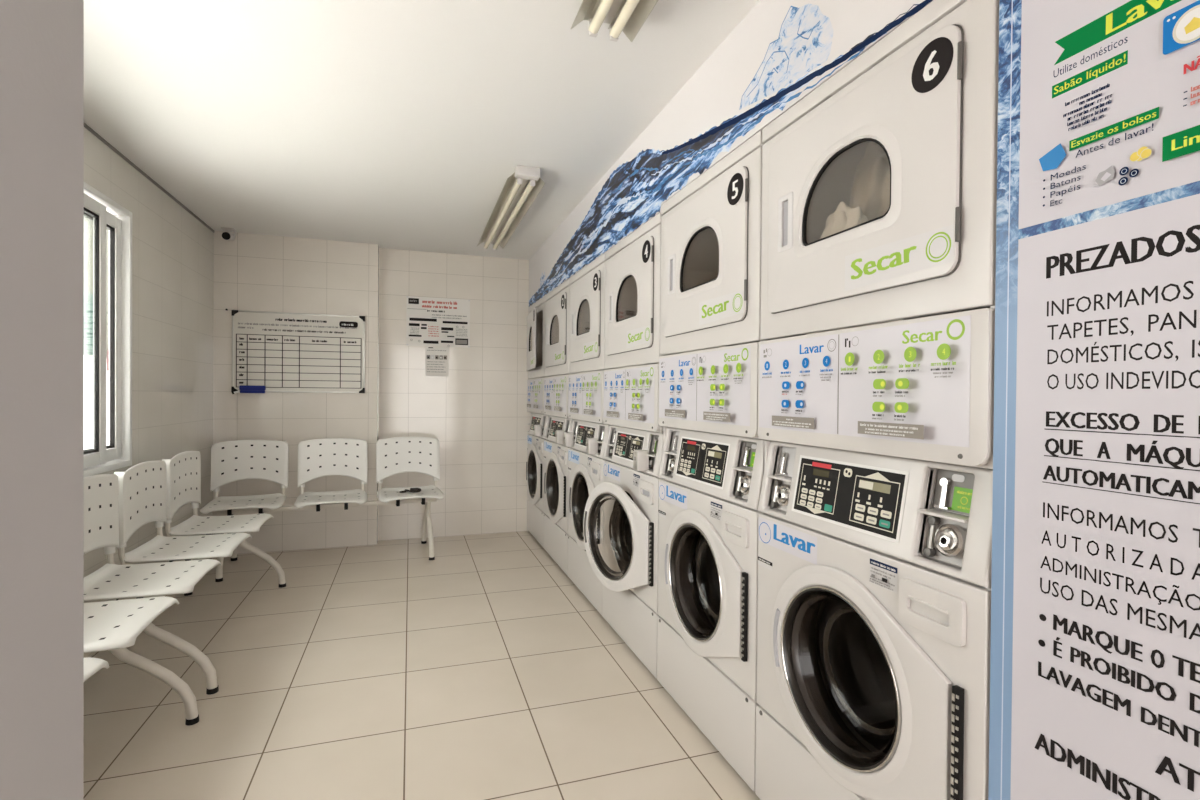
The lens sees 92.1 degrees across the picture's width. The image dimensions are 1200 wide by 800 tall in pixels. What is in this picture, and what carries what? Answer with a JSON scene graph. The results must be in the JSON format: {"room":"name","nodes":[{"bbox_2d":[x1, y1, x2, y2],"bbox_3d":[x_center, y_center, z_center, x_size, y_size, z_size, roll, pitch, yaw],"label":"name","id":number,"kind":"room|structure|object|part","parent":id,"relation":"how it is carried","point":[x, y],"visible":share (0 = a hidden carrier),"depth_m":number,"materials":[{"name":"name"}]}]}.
{"room":"laundry","nodes":[
{"label":"laundry","id":0,"kind":"room"},
{"bbox_2d":[0,0,83,799],"bbox_3d":[-0.976,0.003,0.301,1.067,2.376,0.200,0,1,-18],"label":"wall","id":1,"kind":"structure","parent":0,"point":[42,41],"depth_m":0.49,"materials":[{"name":"paint"}]},
{"bbox_2d":[84,127,213,656],"bbox_3d":[-1.892,-0.013,1.255,0.080,2.376,6.763,0,1,-18],"label":"wall","id":2,"kind":"structure","parent":0,"point":[173,251],"depth_m":3.38,"materials":[{"name":"tile"}]},
{"bbox_2d":[84,182,131,476],"bbox_3d":[-2.024,-0.297,1.705,0.086,1.290,2.607,0,1,-18],"label":"window","id":3,"kind":"structure","parent":2,"relation":"in","point":[105,213],"depth_m":2.85,"materials":[{"name":"white metal"}]},
{"bbox_3d":[-2.140,-0.297,2.146,0.028,1.200,1.177,0,1,-18],"label":"sash","id":4,"kind":"part","parent":3,"relation":"part of","materials":[{"name":"white metal"}]},
{"bbox_3d":[-2.227,-0.299,2.305,0.030,1.200,1.274,0,1,-18],"label":"sash","id":5,"kind":"part","parent":3,"relation":"part of","materials":[{"name":"white metal"}]},
{"bbox_2d":[84,123,213,232],"bbox_3d":[-2.157,-1.204,2.217,0.004,0.016,4.203,0,1,-18],"label":"trim","id":6,"kind":"structure","parent":2,"relation":"attached to","point":[86,126],"depth_m":3.07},
{"bbox_2d":[213,231,378,553],"bbox_3d":[-2.309,-0.044,4.455,1.120,2.376,0.120,0,1,-18],"label":"wall","id":7,"kind":"structure","parent":0,"point":[253,272],"depth_m":4.40,"materials":[{"name":"tile"}]},
{"bbox_2d":[231,310,364,392],"bbox_3d":[-2.272,-0.357,4.389,0.908,0.603,0.021,0,1,-18],"label":"whiteboard","id":8,"kind":"object","parent":7,"relation":"attached to","point":[282,352],"visible":1,"depth_m":4.38,"materials":[{"name":"plastic"}]},
{"bbox_2d":[239,385,265,392],"bbox_3d":[-2.563,-0.078,4.267,0.166,0.056,0.033,0,1,-18],"label":"eraser","id":9,"kind":"object","parent":8,"relation":"attached to","point":[243,388],"visible":1,"depth_m":4.25,"materials":[{"name":"blue plastic"}]},
{"bbox_2d":[83,531,759,799],"bbox_3d":[-0.417,1.242,1.752,3.444,0.120,6.763,0,1,-18],"label":"floor","id":10,"kind":"structure","parent":0,"point":[478,670],"depth_m":2.31,"materials":[{"name":"tile"}]},
{"bbox_2d":[84,596,198,725],"bbox_3d":[-1.498,0.744,1.364,0.539,0.866,1.488,0,1,-18],"label":"seating","id":11,"kind":"object","parent":10,"relation":"on","point":[115,626],"visible":0.34,"depth_m":1.94,"materials":[{"name":"beige paint"}]},
{"bbox_3d":[-1.500,0.720,1.364,0.420,0.046,0.461,0,1,-18],"label":"seat","id":12,"kind":"part","parent":11,"relation":"part of","materials":[{"name":"plastic"}]},
{"bbox_3d":[-1.659,0.715,1.848,0.420,0.046,0.461,0,1,-18],"label":"seat","id":13,"kind":"part","parent":11,"relation":"part of","materials":[{"name":"plastic"}]},
{"bbox_2d":[84,451,285,694],"bbox_3d":[-1.973,0.728,2.812,0.539,0.866,1.504,0,1,-18],"label":"seating","id":14,"kind":"object","parent":10,"relation":"on","point":[116,505],"visible":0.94,"depth_m":2.57,"materials":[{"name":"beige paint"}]},
{"bbox_3d":[-2.007,0.467,2.252,0.046,0.334,0.468,0,1,-18],"label":"backrest","id":15,"kind":"part","parent":14,"relation":"part of","materials":[{"name":"plastic"}]},
{"bbox_3d":[-2.166,0.461,2.737,0.046,0.334,0.468,0,1,-18],"label":"backrest","id":16,"kind":"part","parent":14,"relation":"part of","materials":[{"name":"plastic"}]},
{"bbox_3d":[-1.813,0.709,2.319,0.420,0.046,0.461,0,1,-18],"label":"seat","id":17,"kind":"part","parent":14,"relation":"part of","materials":[{"name":"plastic"}]},
{"bbox_3d":[-2.325,0.456,3.221,0.046,0.334,0.468,0,1,-18],"label":"backrest","id":18,"kind":"part","parent":14,"relation":"part of","materials":[{"name":"plastic"}]},
{"bbox_3d":[-1.972,0.704,2.803,0.420,0.046,0.461,0,1,-18],"label":"seat","id":19,"kind":"part","parent":14,"relation":"part of","materials":[{"name":"plastic"}]},
{"bbox_3d":[-2.130,0.698,3.288,0.420,0.046,0.461,0,1,-18],"label":"seat","id":20,"kind":"part","parent":14,"relation":"part of","materials":[{"name":"plastic"}]},
{"bbox_2d":[200,437,444,581],"bbox_3d":[-1.918,0.717,4.149,1.528,0.866,0.543,0,1,-23],"label":"seating","id":21,"kind":"object","parent":10,"relation":"on","point":[231,461],"visible":0.98,"depth_m":4.20,"materials":[{"name":"beige paint"}]},
{"bbox_3d":[-2.381,0.691,3.884,0.461,0.046,0.420,0,1,-23],"label":"seat","id":22,"kind":"part","parent":21,"relation":"part of","materials":[{"name":"plastic"}]},
{"bbox_3d":[-2.465,0.455,4.082,0.468,0.349,0.064,0,1,-23],"label":"backrest","id":23,"kind":"part","parent":21,"relation":"part of","materials":[{"name":"plastic"}]},
{"bbox_3d":[-1.894,0.693,4.093,0.461,0.046,0.420,0,1,-23],"label":"seat","id":24,"kind":"part","parent":21,"relation":"part of","materials":[{"name":"plastic"}]},
{"bbox_3d":[-1.978,0.457,4.290,0.468,0.349,0.064,0,1,-23],"label":"backrest","id":25,"kind":"part","parent":21,"relation":"part of","materials":[{"name":"plastic"}]},
{"bbox_3d":[-1.490,0.459,4.499,0.468,0.349,0.064,0,1,-23],"label":"backrest","id":26,"kind":"part","parent":21,"relation":"part of","materials":[{"name":"plastic"}]},
{"bbox_2d":[399,488,420,492],"bbox_3d":[-1.447,0.692,4.417,0.158,0.033,0.067,0,1,-18],"label":"strap","id":27,"kind":"object","parent":21,"relation":"on","point":[413,490],"visible":1,"depth_m":4.40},
{"bbox_3d":[-1.407,0.695,4.301,0.461,0.046,0.420,0,1,-23],"label":"seat","id":28,"kind":"part","parent":21,"relation":"part of","materials":[{"name":"plastic"}]},
{"bbox_2d":[526,413,546,546],"bbox_3d":[-0.236,0.636,4.894,0.749,1.042,0.714,0,1,-18],"label":"washing machine","id":29,"kind":"object","parent":10,"relation":"on","point":[534,464],"visible":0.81,"depth_m":4.71,"materials":[{"name":"white metal"}]},
{"bbox_3d":[-0.551,0.617,4.779,0.014,0.504,0.561,0,1,-18],"label":"door","id":30,"kind":"part","parent":29,"relation":"part of","materials":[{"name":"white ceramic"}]},
{"bbox_3d":[-0.538,0.199,4.812,0.022,0.126,0.360,0,1,-18],"label":"control panel","id":31,"kind":"part","parent":29,"relation":"part of","materials":[{"name":"white"}]},
{"bbox_3d":[-0.522,1.012,4.805,0.063,0.286,0.714,0,1,-18],"label":"kick panel","id":32,"kind":"part","parent":29,"relation":"part of","materials":[{"name":"white metal"}]},
{"bbox_2d":[527,296,545,414],"bbox_3d":[-0.236,-0.350,4.884,0.763,0.922,0.714,0,1,-18],"label":"dryer","id":33,"kind":"object","parent":29,"relation":"on","point":[536,312],"visible":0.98,"depth_m":4.76,"materials":[{"name":"white metal"}]},
{"bbox_3d":[-0.569,-0.489,4.778,0.010,0.472,0.597,0,1,-13],"label":"door","id":34,"kind":"part","parent":33,"relation":"part of","materials":[{"name":"white metal"}]},
{"bbox_3d":[-0.536,-0.036,4.789,0.018,0.284,0.714,0,1,-18],"label":"panel","id":35,"kind":"part","parent":33,"relation":"part of","materials":[{"name":"white plastic"}]},
{"bbox_3d":[-0.472,0.375,4.556,0.014,0.090,0.146,0,1,-18],"label":"detergent drawer","id":36,"kind":"part","parent":29,"relation":"part of","materials":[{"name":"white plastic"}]},
{"bbox_2d":[543,415,570,574],"bbox_3d":[-0.012,0.643,4.210,0.749,1.042,0.714,0,1,-18],"label":"washing machine","id":37,"kind":"object","parent":10,"relation":"on","point":[555,520],"visible":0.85,"depth_m":4.08,"materials":[{"name":"white metal"}]},
{"bbox_3d":[-0.327,0.625,4.095,0.014,0.504,0.561,0,1,-18],"label":"door","id":38,"kind":"part","parent":37,"relation":"part of","materials":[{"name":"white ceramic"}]},
{"bbox_3d":[-0.298,1.020,4.121,0.063,0.286,0.714,0,1,-18],"label":"kick panel","id":39,"kind":"part","parent":37,"relation":"part of","materials":[{"name":"white metal"}]},
{"bbox_3d":[-0.314,0.207,4.128,0.022,0.126,0.360,0,1,-18],"label":"control panel","id":40,"kind":"part","parent":37,"relation":"part of","materials":[{"name":"white"}]},
{"bbox_2d":[544,278,570,417],"bbox_3d":[0.006,-0.342,4.205,0.727,0.922,0.714,0,1,-18],"label":"dryer","id":41,"kind":"object","parent":37,"relation":"on","point":[557,304],"visible":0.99,"depth_m":4.03,"materials":[{"name":"white metal"}]},
{"bbox_3d":[-0.389,-0.485,4.310,0.010,0.150,0.064,0,1,-18],"label":"handle","id":42,"kind":"part","parent":41,"relation":"part of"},
{"bbox_3d":[-0.320,-0.481,4.101,0.010,0.472,0.597,0,1,-18],"label":"door","id":43,"kind":"part","parent":41,"relation":"part of","materials":[{"name":"white metal"}]},
{"bbox_3d":[-0.312,-0.028,4.105,0.018,0.284,0.714,0,1,-18],"label":"panel","id":44,"kind":"part","parent":41,"relation":"part of","materials":[{"name":"white plastic"}]},
{"bbox_3d":[-0.248,0.382,3.872,0.014,0.090,0.146,0,1,-18],"label":"detergent drawer","id":45,"kind":"part","parent":37,"relation":"part of","materials":[{"name":"white plastic"}]},
{"bbox_2d":[564,419,607,614],"bbox_3d":[0.212,0.651,3.526,0.749,1.042,0.714,0,1,-18],"label":"washing machine","id":46,"kind":"object","parent":10,"relation":"on","point":[586,440],"visible":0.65,"depth_m":3.46,"materials":[{"name":"white metal"}]},
{"bbox_3d":[-0.184,0.630,3.645,0.015,0.159,0.028,0,1,-18],"label":"door handle","id":47,"kind":"part","parent":46,"relation":"part of","materials":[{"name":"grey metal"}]},
{"bbox_3d":[-0.102,0.632,3.411,0.014,0.504,0.561,0,1,-18],"label":"door","id":48,"kind":"part","parent":46,"relation":"part of","materials":[{"name":"white metal"}]},
{"bbox_3d":[-0.073,1.028,3.437,0.063,0.286,0.714,0,1,-18],"label":"kick panel","id":49,"kind":"part","parent":46,"relation":"part of","materials":[{"name":"white metal"}]},
{"bbox_3d":[-0.089,0.214,3.444,0.022,0.126,0.360,0,1,-18],"label":"control panel","id":50,"kind":"part","parent":46,"relation":"part of","materials":[{"name":"white"}]},
{"bbox_2d":[568,253,605,423],"bbox_3d":[0.230,-0.334,3.521,0.727,0.922,0.714,0,1,-18],"label":"dryer","id":51,"kind":"object","parent":46,"relation":"on","point":[587,287],"visible":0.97,"depth_m":3.34,"materials":[{"name":"white metal"}]},
{"bbox_3d":[-0.165,-0.477,3.626,0.010,0.150,0.064,0,1,-18],"label":"handle","id":52,"kind":"part","parent":51,"relation":"part of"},
{"bbox_3d":[-0.095,-0.474,3.417,0.010,0.472,0.597,0,1,-18],"label":"door","id":53,"kind":"part","parent":51,"relation":"part of","materials":[{"name":"white metal"}]},
{"bbox_3d":[-0.087,-0.021,3.421,0.018,0.284,0.714,0,1,-18],"label":"panel","id":54,"kind":"part","parent":51,"relation":"part of","materials":[{"name":"white plastic"}]},
{"bbox_3d":[-0.024,0.390,3.188,0.014,0.090,0.146,0,1,-18],"label":"detergent drawer","id":55,"kind":"part","parent":46,"relation":"part of","materials":[{"name":"white plastic"}]},
{"bbox_2d":[583,425,662,677],"bbox_3d":[0.390,0.658,2.827,0.845,1.042,0.714,0,1,-18],"label":"washing machine","id":56,"kind":"object","parent":10,"relation":"on","point":[627,571],"visible":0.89,"depth_m":2.67,"materials":[{"name":"white metal"}]},
{"bbox_3d":[-0.071,0.637,2.906,0.015,0.159,0.028,0,1,-31],"label":"door handle","id":57,"kind":"part","parent":56,"relation":"part of","materials":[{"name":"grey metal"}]},
{"bbox_3d":[0.059,0.269,3.042,0.024,0.055,0.020,0,1,-18],"label":"slide rail","id":58,"kind":"part","parent":56,"relation":"part of","materials":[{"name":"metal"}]},
{"bbox_3d":[0.062,0.640,2.697,0.014,0.504,0.561,0,1,-31],"label":"door","id":59,"kind":"part","parent":56,"relation":"part of","materials":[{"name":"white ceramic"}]},
{"bbox_3d":[0.135,0.222,2.759,0.022,0.126,0.360,0,1,-18],"label":"control panel","id":60,"kind":"part","parent":56,"relation":"part of","materials":[{"name":"white"}]},
{"bbox_3d":[0.151,1.035,2.753,0.063,0.286,0.714,0,1,-18],"label":"kick panel","id":61,"kind":"part","parent":56,"relation":"part of","materials":[{"name":"white metal"}]},
{"bbox_2d":[603,212,663,432],"bbox_3d":[0.454,-0.327,2.837,0.727,0.922,0.714,0,1,-18],"label":"dryer","id":62,"kind":"object","parent":56,"relation":"on","point":[633,265],"visible":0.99,"depth_m":2.65,"materials":[{"name":"white metal"}]},
{"bbox_3d":[0.059,-0.469,2.942,0.010,0.150,0.064,0,1,-18],"label":"handle","id":63,"kind":"part","parent":62,"relation":"part of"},
{"bbox_3d":[0.129,-0.466,2.732,0.010,0.472,0.597,0,1,-18],"label":"door","id":64,"kind":"part","parent":62,"relation":"part of","materials":[{"name":"white metal"}]},
{"bbox_3d":[0.137,-0.013,2.736,0.018,0.284,0.714,0,1,-18],"label":"panel","id":65,"kind":"part","parent":62,"relation":"part of","materials":[{"name":"white plastic"}]},
{"bbox_3d":[0.200,0.398,2.504,0.014,0.090,0.146,0,1,-18],"label":"detergent drawer","id":66,"kind":"part","parent":56,"relation":"part of","materials":[{"name":"white plastic"}]},
{"bbox_3d":[0.223,0.275,2.542,0.024,0.055,0.020,0,1,-18],"label":"slide rail","id":67,"kind":"part","parent":56,"relation":"part of","materials":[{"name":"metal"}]},
{"bbox_2d":[657,427,770,790],"bbox_3d":[0.673,0.653,2.162,0.722,1.070,0.714,0,1,-18],"label":"washing machine","id":68,"kind":"object","parent":10,"relation":"on","point":[710,484],"visible":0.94,"depth_m":1.98,"materials":[{"name":"white metal"}]},
{"bbox_3d":[0.264,0.645,2.277,0.015,0.159,0.028,0,1,-18],"label":"door handle","id":69,"kind":"part","parent":68,"relation":"part of","materials":[{"name":"white plastic"}]},
{"bbox_3d":[0.285,0.263,2.359,0.029,0.082,0.020,0,1,-18],"label":"slide rail","id":70,"kind":"part","parent":68,"relation":"part of","materials":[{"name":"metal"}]},
{"bbox_2d":[664,451,676,454],"bbox_3d":[0.296,0.214,2.326,0.042,0.006,0.103,0,1,-18],"label":"shelf","id":71,"kind":"object","parent":68,"relation":"attached to","point":[665,452],"depth_m":2.34,"materials":[{"name":"white metal"}]},
{"bbox_3d":[0.322,0.169,2.333,0.017,0.080,0.099,0,1,-18],"label":"coin plate","id":72,"kind":"part","parent":68,"relation":"part of","materials":[{"name":"silver metal"}]},
{"bbox_3d":[0.361,0.218,2.076,0.026,0.150,0.360,0,1,-18],"label":"control panel","id":73,"kind":"part","parent":68,"relation":"part of","materials":[{"name":"white"}]},
{"bbox_3d":[0.346,0.648,2.043,0.014,0.504,0.561,0,1,-18],"label":"door","id":74,"kind":"part","parent":68,"relation":"part of","materials":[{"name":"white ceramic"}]},
{"bbox_3d":[0.375,1.043,2.069,0.063,0.286,0.714,0,1,-18],"label":"kick panel","id":75,"kind":"part","parent":68,"relation":"part of","materials":[{"name":"white metal"}]},
{"bbox_2d":[658,131,764,438],"bbox_3d":[0.679,-0.347,2.152,0.727,0.922,0.714,0,1,-18],"label":"dryer","id":76,"kind":"object","parent":68,"relation":"on","point":[711,229],"visible":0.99,"depth_m":1.95,"materials":[{"name":"white metal"}]},
{"bbox_3d":[0.283,-0.489,2.257,0.010,0.150,0.064,0,1,-18],"label":"handle","id":77,"kind":"part","parent":76,"relation":"part of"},
{"bbox_3d":[0.353,-0.486,2.048,0.010,0.472,0.597,0,1,-18],"label":"door","id":78,"kind":"part","parent":76,"relation":"part of","materials":[{"name":"white metal"}]},
{"bbox_3d":[0.361,-0.033,2.052,0.018,0.284,0.714,0,1,-18],"label":"panel","id":79,"kind":"part","parent":76,"relation":"part of","materials":[{"name":"white plastic"}]},
{"bbox_3d":[0.424,0.405,1.820,0.014,0.090,0.146,0,1,-18],"label":"detergent drawer","id":80,"kind":"part","parent":68,"relation":"part of","materials":[{"name":"white plastic"}]},
{"bbox_3d":[0.449,0.269,1.859,0.029,0.082,0.020,0,1,-18],"label":"slide rail","id":81,"kind":"part","parent":68,"relation":"part of","materials":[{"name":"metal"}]},
{"bbox_2d":[732,467,752,472],"bbox_3d":[0.461,0.220,1.824,0.042,0.006,0.106,0,1,-18],"label":"shelf","id":82,"kind":"object","parent":68,"relation":"attached to","point":[734,469],"depth_m":1.84,"materials":[{"name":"white metal"}]},
{"bbox_3d":[0.486,0.174,1.832,0.017,0.080,0.102,0,1,-18],"label":"coin plate","id":83,"kind":"part","parent":68,"relation":"part of","materials":[{"name":"silver metal"}]},
{"bbox_2d":[755,440,992,799],"bbox_3d":[0.897,0.660,1.478,0.722,1.070,0.714,0,1,-18],"label":"washing machine","id":84,"kind":"object","parent":10,"relation":"on","point":[875,570],"visible":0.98,"depth_m":1.32,"materials":[{"name":"white metal"}]},
{"bbox_3d":[0.509,0.271,1.675,0.029,0.082,0.020,0,1,-18],"label":"slide rail","id":85,"kind":"part","parent":84,"relation":"part of","materials":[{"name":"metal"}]},
{"bbox_3d":[0.488,0.653,1.592,0.015,0.159,0.028,0,1,-18],"label":"door handle","id":86,"kind":"part","parent":84,"relation":"part of","materials":[{"name":"white plastic"}]},
{"bbox_2d":[767,475,791,481],"bbox_3d":[0.520,0.222,1.641,0.042,0.006,0.103,0,1,-18],"label":"shelf","id":87,"kind":"object","parent":84,"relation":"attached to","point":[770,478],"depth_m":1.65,"materials":[{"name":"white metal"}]},
{"bbox_3d":[0.546,0.177,1.649,0.017,0.080,0.099,0,1,-18],"label":"coin plate","id":88,"kind":"part","parent":84,"relation":"part of","materials":[{"name":"silver metal"}]},
{"bbox_3d":[0.599,1.051,1.385,0.063,0.286,0.714,0,1,-18],"label":"kick panel","id":89,"kind":"part","parent":84,"relation":"part of","materials":[{"name":"white metal"}]},
{"bbox_3d":[0.585,0.225,1.392,0.026,0.150,0.360,0,1,-18],"label":"control panel","id":90,"kind":"part","parent":84,"relation":"part of","materials":[{"name":"white"}]},
{"bbox_3d":[0.570,0.656,1.358,0.014,0.504,0.561,0,1,-18],"label":"door","id":91,"kind":"part","parent":84,"relation":"part of","materials":[{"name":"white metal"}]},
{"bbox_2d":[829,593,895,757],"bbox_3d":[0.607,0.655,1.401,0.098,0.376,0.376,0,1,-18],"label":"glass bowl","id":92,"kind":"object","parent":84,"relation":"on","point":[844,742],"depth_m":1.36,"materials":[{"name":"black glass"}]},
{"bbox_2d":[758,0,998,468],"bbox_3d":[0.903,-0.339,1.468,0.727,0.922,0.714,0,1,-18],"label":"dryer","id":93,"kind":"object","parent":84,"relation":"on","point":[877,334],"visible":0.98,"depth_m":1.22,"materials":[{"name":"white metal"}]},
{"bbox_3d":[0.507,-0.482,1.573,0.010,0.150,0.064,0,1,-18],"label":"handle","id":94,"kind":"part","parent":93,"relation":"part of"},
{"bbox_2d":[820,201,867,238],"bbox_3d":[0.615,-0.384,1.477,0.049,0.240,0.180,0,1,-18],"label":"laundry","id":95,"kind":"object","parent":93,"relation":"in","point":[844,217],"visible":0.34,"depth_m":1.45,"materials":[{"name":"fabric"}]},
{"bbox_3d":[0.577,-0.478,1.364,0.010,0.472,0.597,0,1,-18],"label":"door","id":96,"kind":"part","parent":93,"relation":"part of","materials":[{"name":"white metal"}]},
{"bbox_2d":[849,142,889,220],"bbox_3d":[0.739,-0.481,1.528,0.169,0.418,0.168,0,1,-18],"label":"laundry","id":97,"kind":"object","parent":93,"relation":"in","point":[870,191],"visible":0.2,"depth_m":1.47,"materials":[{"name":"beige fabric"}]},
{"bbox_3d":[0.585,-0.025,1.368,0.018,0.284,0.714,0,1,-18],"label":"panel","id":98,"kind":"part","parent":93,"relation":"part of","materials":[{"name":"white plastic"}]},
{"bbox_3d":[0.673,0.277,1.175,0.029,0.082,0.020,0,1,-18],"label":"slide rail","id":99,"kind":"part","parent":84,"relation":"part of","materials":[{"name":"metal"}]},
{"bbox_3d":[0.648,0.413,1.136,0.014,0.090,0.146,0,1,-18],"label":"detergent drawer","id":100,"kind":"part","parent":84,"relation":"part of","materials":[{"name":"white plastic"}]},
{"bbox_2d":[917,508,968,522],"bbox_3d":[0.685,0.227,1.140,0.042,0.006,0.106,0,1,-18],"label":"shelf","id":101,"kind":"object","parent":84,"relation":"attached to","point":[952,515],"depth_m":1.15,"materials":[{"name":"white metal"}]},
{"bbox_3d":[0.710,0.182,1.148,0.017,0.080,0.102,0,1,-18],"label":"coin plate","id":102,"kind":"part","parent":84,"relation":"part of","materials":[{"name":"silver metal"}]},
{"bbox_2d":[84,0,758,259],"bbox_3d":[-0.226,-1.248,1.208,3.444,0.120,7.863,0,1,-18],"label":"ceiling","id":103,"kind":"structure","parent":0,"point":[389,124],"depth_m":2.33,"materials":[{"name":"paint"}]},
{"bbox_2d":[221,227,236,240],"bbox_3d":[-2.668,-1.188,4.167,0.094,0.088,0.098,0,1,-18],"label":"security camera","id":104,"kind":"object","parent":103,"relation":"attached to","point":[229,236],"visible":1,"depth_m":4.14,"materials":[{"name":"white plastic"}]},
{"bbox_3d":[-2.673,-1.228,4.162,0.080,0.008,0.060,0,1,-18],"label":"mounting plate","id":105,"kind":"part","parent":104,"relation":"part of","materials":[{"name":"white plastic"}]},
{"bbox_2d":[477,165,544,249],"bbox_3d":[-0.603,-1.175,3.696,0.202,0.075,1.515,0,1,-18],"label":"lamp","id":106,"kind":"object","parent":103,"relation":"attached to","point":[520,190],"visible":1,"depth_m":3.45,"materials":[{"name":"white plastic"}]},
{"bbox_2d":[571,0,657,41],"bbox_3d":[0.238,-1.145,1.089,0.202,0.075,1.495,0,1,-18],"label":"lamp","id":107,"kind":"object","parent":103,"relation":"attached to","point":[627,16],"visible":1,"depth_m":1.72,"materials":[{"name":"white plastic"}]},
{"bbox_2d":[378,248,541,540],"bbox_3d":[-1.342,-0.040,4.914,3.244,2.376,0.150,0,1,-18],"label":"wall","id":108,"kind":"structure","parent":0,"point":[478,415],"depth_m":4.90,"materials":[{"name":"tile"}]},
{"bbox_2d":[425,347,448,376],"bbox_3d":[-1.357,-0.319,4.824,0.188,0.245,0.006,0,1,-18],"label":"leaflet","id":109,"kind":"object","parent":108,"relation":"attached to","point":[437,358],"visible":1,"depth_m":4.83,"materials":[{"name":"paper"}]},
{"bbox_2d":[406,296,469,347],"bbox_3d":[-1.344,-0.648,4.820,0.511,0.408,0.013,0,1,-18],"label":"notice sheet","id":110,"kind":"object","parent":108,"relation":"attached to","point":[434,322],"visible":1,"depth_m":4.82,"materials":[{"name":"paper"}]},
{"bbox_2d":[529,0,1170,304],"bbox_3d":[0.826,0.001,2.066,0.898,2.376,6.613,0,1,-18],"label":"wall","id":111,"kind":"structure","parent":0,"point":[712,96],"depth_m":1.86,"materials":[{"name":"paint"}]},
{"bbox_2d":[540,272,544,286],"bbox_3d":[-0.450,-0.952,4.530,0.001,0.120,0.210,0,1,-18],"label":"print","id":112,"kind":"object","parent":111,"relation":"attached to","point":[542,280],"visible":1,"depth_m":4.53},
{"bbox_2d":[529,0,931,306],"bbox_3d":[0.040,-0.976,3.035,0.001,0.388,4.245,0,1,-18],"label":"wall mural","id":113,"kind":"object","parent":111,"relation":"attached to","point":[635,191],"visible":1,"depth_m":2.50,"materials":[{"name":"paint"}]},
{"bbox_2d":[739,4,832,109],"bbox_3d":[0.505,-0.958,1.615,0.001,0.228,0.426,0,1,-18],"label":"print","id":114,"kind":"object","parent":111,"relation":"attached to","point":[804,42],"visible":1,"depth_m":1.56},
{"bbox_2d":[988,0,1199,799],"bbox_3d":[0.781,0.005,0.758,0.001,2.350,0.553,0,1,-18],"label":"poster border","id":115,"kind":"object","parent":111,"relation":"attached to","point":[1008,232],"visible":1,"depth_m":1.00,"materials":[{"name":"paper"},{"name":"blue ink"},{"name":"white ink"}]},
{"bbox_2d":[1010,194,1199,799],"bbox_3d":[0.783,0.456,0.743,0.001,1.450,0.514,0,1,-18],"label":"poster","id":116,"kind":"object","parent":111,"relation":"attached to","point":[1106,655],"visible":1,"depth_m":0.85,"materials":[{"name":"paper"}]},
{"bbox_2d":[1019,0,1199,228],"bbox_3d":[0.789,-0.543,0.734,0.004,0.513,0.514,0,1,-18],"label":"poster","id":117,"kind":"object","parent":111,"relation":"attached to","point":[1110,89],"visible":1,"depth_m":0.86,"materials":[{"name":"paper"}]},
{"bbox_3d":[-8.596,1.331,1.408,12.553,0.180,24.000,0,1,-18],"label":"ground","id":118,"kind":"structure","parent":0,"visible":0},
{"bbox_2d":[84,216,108,449],"bbox_3d":[-9.057,-1.781,10.956,0.314,5.870,12.500,0,1,-18],"label":"wall","id":119,"kind":"structure","parent":118,"relation":"on","point":[88,224],"depth_m":9.60,"materials":[{"name":"white paint"}]},
{"bbox_2d":[84,292,93,354],"bbox_3d":[-8.153,-1.240,8.786,0.055,1.000,1.800,0,1,-18],"label":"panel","id":120,"kind":"object","parent":119,"relation":"attached to","point":[88,298],"visible":0.24,"depth_m":9.45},
{"bbox_2d":[107,349,108,370],"bbox_3d":[-8.749,-1.035,10.592,0.050,1.050,1.000,0,1,-18],"label":"panel","id":121,"kind":"object","parent":119,"relation":"attached to","point":[108,349],"visible":0.19,"depth_m":10.12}
]}

